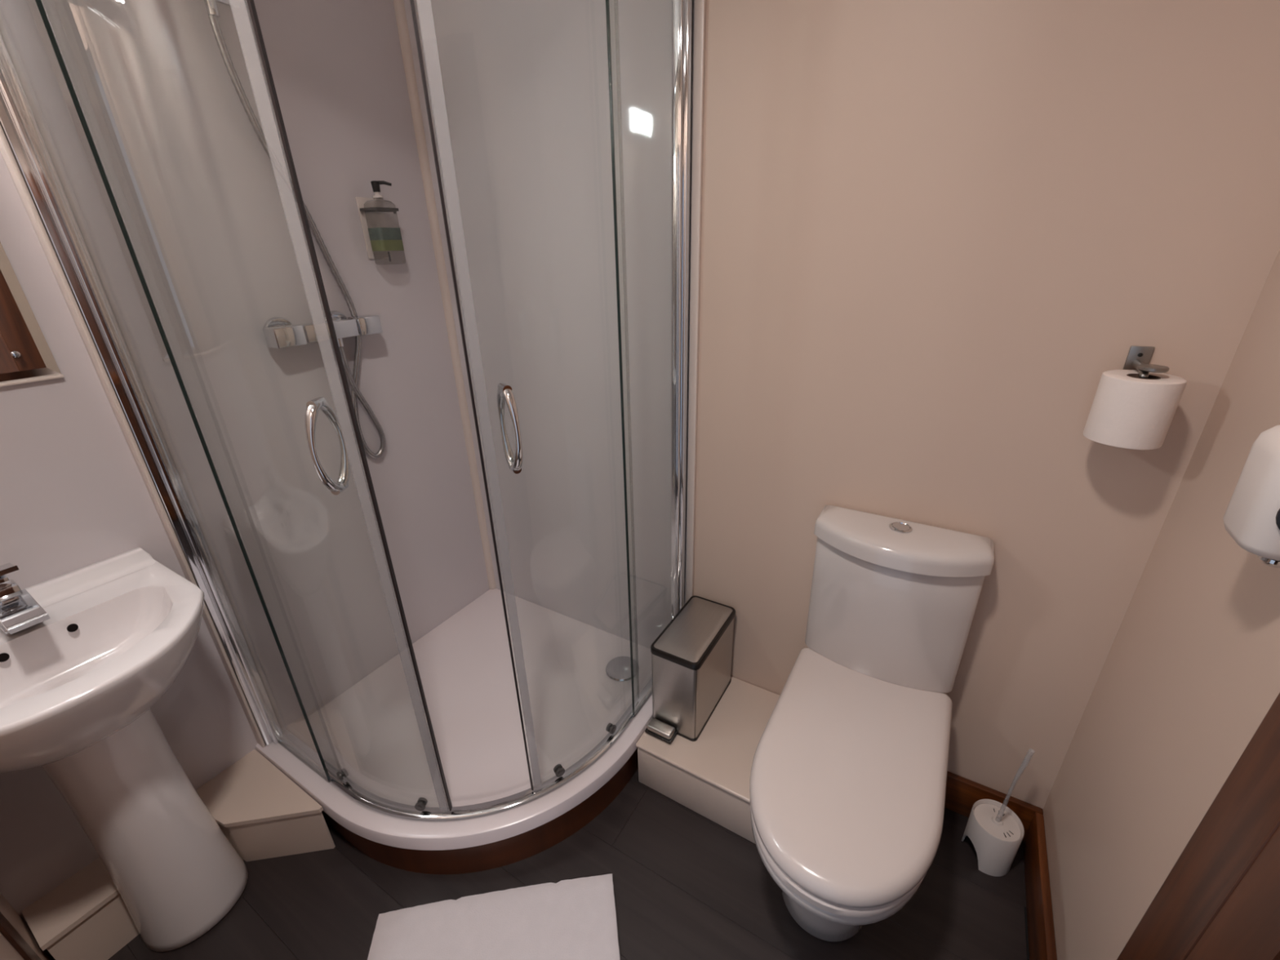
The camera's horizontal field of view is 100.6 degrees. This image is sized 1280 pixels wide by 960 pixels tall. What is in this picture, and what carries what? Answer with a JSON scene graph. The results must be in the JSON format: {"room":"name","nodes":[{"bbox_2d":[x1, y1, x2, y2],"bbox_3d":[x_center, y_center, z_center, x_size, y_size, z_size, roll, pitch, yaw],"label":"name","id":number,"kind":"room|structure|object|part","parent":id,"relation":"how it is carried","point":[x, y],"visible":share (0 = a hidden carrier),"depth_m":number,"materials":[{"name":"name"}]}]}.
{"room":"bathroom","nodes":[
{"label":"bathroom","id":0,"kind":"room"},
{"bbox_2d":[0,893,54,959],"bbox_3d":[-0.558,0.153,0.216,1.871,2.400,0.100,12,27,29],"label":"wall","id":1,"kind":"structure","parent":0,"point":[7,952],"depth_m":1.04,"materials":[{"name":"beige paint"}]},
{"bbox_2d":[0,911,41,959],"bbox_3d":[-1.106,0.167,0.650,0.078,2.050,0.006,12,27,29],"label":"trim","id":2,"kind":"structure","parent":1,"relation":"attached to","point":[7,931],"depth_m":0.91,"materials":[{"name":"brown wood"}]},
{"bbox_2d":[0,0,489,928],"bbox_3d":[-1.024,-0.294,1.262,0.104,2.400,1.575,12,27,29],"label":"wall","id":3,"kind":"structure","parent":0,"point":[217,237],"depth_m":1.27,"materials":[{"name":"paint"}]},
{"bbox_2d":[0,241,64,386],"bbox_3d":[-1.227,-0.419,0.736,0.010,0.641,0.414,12,27,29],"label":"wall mirror","id":4,"kind":"object","parent":3,"relation":"attached to","point":[26,356],"visible":1,"depth_m":0.97,"materials":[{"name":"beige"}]},
{"bbox_2d":[21,749,335,959],"bbox_3d":[-1.048,0.934,1.256,0.332,0.156,0.458,12,27,29],"label":"pipe boxing","id":5,"kind":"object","parent":3,"relation":"attached to","point":[262,812],"depth_m":1.31,"materials":[{"name":"beige laminate"}]},
{"bbox_2d":[216,0,240,8],"bbox_3d":[-0.834,-1.092,1.027,0.154,0.239,0.110,12,27,29],"label":"handset","id":6,"kind":"object","parent":3,"relation":"attached to","point":[233,3],"visible":0.92,"depth_m":1.13,"materials":[{"name":"silver metal"}]},
{"bbox_2d":[262,311,382,348],"bbox_3d":[-0.828,-0.392,1.394,0.077,0.087,0.282,12,27,29],"label":"shower mixer","id":7,"kind":"object","parent":3,"relation":"attached to","point":[279,332],"visible":0.93,"depth_m":1.35,"materials":[{"name":"silver metal"}]},
{"bbox_3d":[-0.869,-0.354,1.307,0.051,0.048,0.076,12,27,29],"label":"knob","id":8,"kind":"part","parent":7,"relation":"part of","materials":[{"name":"silver metal"}]},
{"bbox_2d":[204,0,386,458],"bbox_3d":[-0.828,-0.527,1.357,0.051,1.058,0.189,12,27,29],"label":"shower hose","id":9,"kind":"object","parent":7,"relation":"attached to","point":[211,6],"visible":0.88,"depth_m":1.34,"materials":[{"name":"metal"}]},
{"bbox_2d":[337,337,344,346],"bbox_3d":[-0.806,-0.369,1.421,0.022,0.023,0.022,12,27,29],"label":"outlet","id":10,"kind":"object","parent":7,"relation":"attached to","point":[340,343],"depth_m":1.41,"materials":[{"name":"silver metal"}]},
{"bbox_3d":[-0.762,-0.428,1.470,0.051,0.048,0.070,12,27,29],"label":"knob","id":11,"kind":"part","parent":7,"relation":"part of","materials":[{"name":"silver metal"}]},
{"bbox_2d":[355,196,399,258],"bbox_3d":[-0.715,-0.699,1.477,0.076,0.155,0.080,12,27,29],"label":"holder","id":12,"kind":"object","parent":3,"relation":"attached to","point":[374,210],"visible":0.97,"depth_m":1.48,"materials":[{"name":"white plastic"}]},
{"bbox_2d":[364,180,405,264],"bbox_3d":[-0.710,-0.709,1.469,0.056,0.208,0.071,12,27,29],"label":"soap bottle","id":13,"kind":"object","parent":12,"relation":"in","point":[381,239],"visible":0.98,"depth_m":1.46,"materials":[{"name":"clear plastic"}]},
{"bbox_2d":[54,768,1029,959],"bbox_3d":[-0.152,1.017,1.286,2.071,0.060,1.575,12,27,29],"label":"floor","id":14,"kind":"structure","parent":0,"point":[686,886],"depth_m":1.26,"materials":[{"name":"tile"}]},
{"bbox_2d":[41,708,248,951],"bbox_3d":[-1.038,0.738,1.136,0.127,0.612,0.202,12,27,29],"label":"pedestal","id":15,"kind":"object","parent":14,"relation":"on","point":[175,871],"visible":0.85,"depth_m":1.10,"materials":[{"name":"white ceramic"}]},
{"bbox_2d":[0,546,204,773],"bbox_3d":[-1.032,0.360,0.960,0.423,0.218,0.432,12,27,29],"label":"basin","id":16,"kind":"object","parent":15,"relation":"on","point":[122,628],"visible":0.97,"depth_m":0.97,"materials":[{"name":"white ceramic"}]},
{"bbox_2d":[0,562,50,635],"bbox_3d":[-1.103,0.217,0.936,0.152,0.124,0.052,12,27,29],"label":"tap","id":17,"kind":"object","parent":16,"relation":"on","point":[19,611],"visible":1,"depth_m":0.93,"materials":[{"name":"silver metal"}]},
{"bbox_3d":[-1.138,0.171,0.941,0.070,0.042,0.048,12,27,29],"label":"lever","id":18,"kind":"part","parent":17,"relation":"part of","materials":[{"name":"silver metal"}]},
{"bbox_3d":[-1.082,0.228,0.925,0.102,0.028,0.048,12,27,29],"label":"spout","id":19,"kind":"part","parent":17,"relation":"part of","materials":[{"name":"silver metal"}]},
{"bbox_2d":[255,588,653,874],"bbox_3d":[-0.449,0.741,1.649,0.909,0.167,0.905,12,27,29],"label":"shower tray","id":20,"kind":"object","parent":14,"relation":"on","point":[578,673],"visible":0.94,"depth_m":1.53,"materials":[{"name":"white ceramic"}]},
{"bbox_2d":[0,0,693,821],"bbox_3d":[-0.438,-0.179,1.064,1.258,1.998,0.426,-7,24,-12],"label":"shower frame","id":21,"kind":"object","parent":20,"relation":"on","point":[24,151],"visible":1,"depth_m":1.11,"materials":[{"name":"silver metal"}]},
{"bbox_3d":[-0.534,-0.056,0.911,0.019,0.169,0.088,0,24,4],"label":"handle","id":22,"kind":"part","parent":21,"relation":"part of","materials":[{"name":"silver metal"}]},
{"bbox_3d":[-0.406,0.732,1.457,1.173,0.013,0.384,-7,24,-12],"label":"rail","id":23,"kind":"part","parent":21,"relation":"part of","materials":[{"name":"silver metal"}]},
{"bbox_3d":[-0.239,-0.093,0.979,0.019,0.169,0.088,-16,27,-29],"label":"handle","id":24,"kind":"part","parent":21,"relation":"part of","materials":[{"name":"silver metal"}]},
{"bbox_2d":[367,873,620,959],"bbox_3d":[-0.302,1.084,1.046,0.546,0.016,0.507,-5,24,-7],"label":"bath mat","id":25,"kind":"object","parent":14,"relation":"on","point":[570,919],"visible":1,"depth_m":1.20,"materials":[{"name":"white fabric"}]},
{"bbox_2d":[749,505,994,942],"bbox_3d":[0.457,0.577,1.146,0.363,0.830,0.644,12,27,29],"label":"toilet","id":26,"kind":"object","parent":14,"relation":"on","point":[848,775],"visible":1,"depth_m":1.13,"materials":[{"name":"white ceramic"}]},
{"bbox_3d":[0.439,0.618,1.129,0.354,0.025,0.570,12,27,29],"label":"seat","id":27,"kind":"part","parent":26,"relation":"part of","materials":[{"name":"white plastic"}]},
{"bbox_3d":[0.439,0.588,1.117,0.359,0.038,0.571,12,27,29],"label":"seat lid","id":28,"kind":"part","parent":26,"relation":"part of","materials":[{"name":"white plastic"}]},
{"bbox_3d":[0.574,0.139,1.182,0.363,0.050,0.157,12,27,29],"label":"cistern lid","id":29,"kind":"part","parent":26,"relation":"part of","materials":[{"name":"white ceramic"}]},
{"bbox_2d":[961,799,1024,876],"bbox_3d":[0.865,0.878,1.307,0.107,0.131,0.107,12,27,29],"label":"pot","id":30,"kind":"object","parent":14,"relation":"on","point":[995,855],"visible":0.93,"depth_m":1.27,"materials":[{"name":"white plastic"}]},
{"bbox_2d":[973,751,1035,841],"bbox_3d":[0.861,0.715,1.236,0.097,0.263,0.097,12,27,29],"label":"toilet brush","id":31,"kind":"object","parent":30,"relation":"in","point":[995,820],"visible":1,"depth_m":1.28,"materials":[{"name":"white plastic"}]},
{"bbox_3d":[0.863,0.828,1.285,0.097,0.016,0.097,12,27,29],"label":"splash lid","id":32,"kind":"part","parent":31,"relation":"part of","materials":[{"name":"white plastic"}]},
{"bbox_3d":[0.865,0.712,1.230,0.012,0.254,0.023,-22,31,-39],"label":"handle","id":33,"kind":"part","parent":31,"relation":"part of","materials":[{"name":"clear plastic"}]},
{"bbox_2d":[393,0,1279,808],"bbox_3d":[0.192,-0.367,1.360,1.871,2.400,0.123,12,27,29],"label":"wall","id":34,"kind":"structure","parent":0,"point":[926,235],"depth_m":1.15,"materials":[{"name":"beige paint"}]},
{"bbox_3d":[-0.253,-0.505,1.537,0.886,2.270,0.004,12,27,29],"label":"shower panel","id":35,"kind":"part","parent":34,"relation":"part of","materials":[{"name":"laminate"}]},
{"bbox_2d":[635,675,779,844],"bbox_3d":[0.249,0.772,1.553,0.387,0.156,0.370,12,27,29],"label":"pipe boxing","id":36,"kind":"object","parent":34,"relation":"attached to","point":[709,775],"depth_m":1.45,"materials":[{"name":"beige laminate"}]},
{"bbox_2d":[644,595,735,744],"bbox_3d":[0.147,0.546,1.535,0.146,0.276,0.315,12,27,29],"label":"pedal bin","id":37,"kind":"object","parent":36,"relation":"on","point":[691,656],"visible":1,"depth_m":1.47,"materials":[{"name":"metal"}]},
{"bbox_3d":[0.155,0.420,1.500,0.130,0.018,0.258,12,27,29],"label":"lid","id":38,"kind":"part","parent":37,"relation":"part of","materials":[{"name":"metal"}]},
{"bbox_2d":[944,770,1043,840],"bbox_3d":[0.752,0.817,1.469,0.569,0.118,0.018,12,27,29],"label":"baseboard","id":39,"kind":"structure","parent":34,"relation":"attached to","point":[962,793],"depth_m":1.38,"materials":[{"name":"brown wood"}]},
{"bbox_2d":[1122,346,1169,378],"bbox_3d":[0.856,-0.144,0.915,0.042,0.154,0.094,12,27,29],"label":"toilet roll holder","id":40,"kind":"object","parent":34,"relation":"attached to","point":[1138,357],"visible":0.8,"depth_m":0.92,"materials":[{"name":"grey metal"}]},
{"bbox_2d":[1083,369,1186,449],"bbox_3d":[0.836,-0.121,0.904,0.106,0.112,0.106,12,27,29],"label":"toilet roll","id":41,"kind":"object","parent":40,"relation":"on","point":[1127,411],"visible":0.98,"depth_m":0.87,"materials":[{"name":"white paper"}]},
{"bbox_3d":[0.873,-0.212,0.931,0.032,0.043,0.004,12,27,29],"label":"wall plate","id":42,"kind":"part","parent":40,"relation":"part of","materials":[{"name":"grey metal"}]},
{"bbox_3d":[0.853,-0.137,0.926,0.012,0.132,0.078,12,27,29],"label":"arm","id":43,"kind":"part","parent":40,"relation":"part of","materials":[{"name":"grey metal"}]},
{"bbox_2d":[1042,248,1279,959],"bbox_3d":[0.665,0.076,0.322,0.100,2.400,1.575,12,27,29],"label":"wall","id":44,"kind":"structure","parent":0,"point":[1190,672],"depth_m":0.84,"materials":[{"name":"beige paint"}]},
{"bbox_2d":[1022,812,1057,959],"bbox_3d":[0.636,1.113,0.800,0.018,0.118,1.356,12,27,29],"label":"baseboard","id":45,"kind":"structure","parent":44,"relation":"attached to","point":[1041,931],"depth_m":1.18,"materials":[{"name":"brown wood"}]},
{"bbox_2d":[1116,692,1279,959],"bbox_3d":[0.429,0.344,0.221,0.062,1.978,0.735,12,27,29],"label":"door","id":46,"kind":"structure","parent":44,"relation":"in","point":[1220,900],"depth_m":0.52,"materials":[{"name":"brown wood"}]},
{"bbox_3d":[0.450,0.744,0.392,0.036,0.729,0.559,12,27,29],"label":"panel","id":47,"kind":"part","parent":46,"relation":"part of","materials":[{"name":"brown wood"}]},
{"bbox_2d":[1222,425,1279,568],"bbox_3d":[0.724,0.019,0.590,0.076,0.152,0.103,12,27,29],"label":"soap dispenser","id":48,"kind":"object","parent":44,"relation":"attached to","point":[1251,517],"visible":1,"depth_m":0.59,"materials":[{"name":"white plastic"}]}
]}

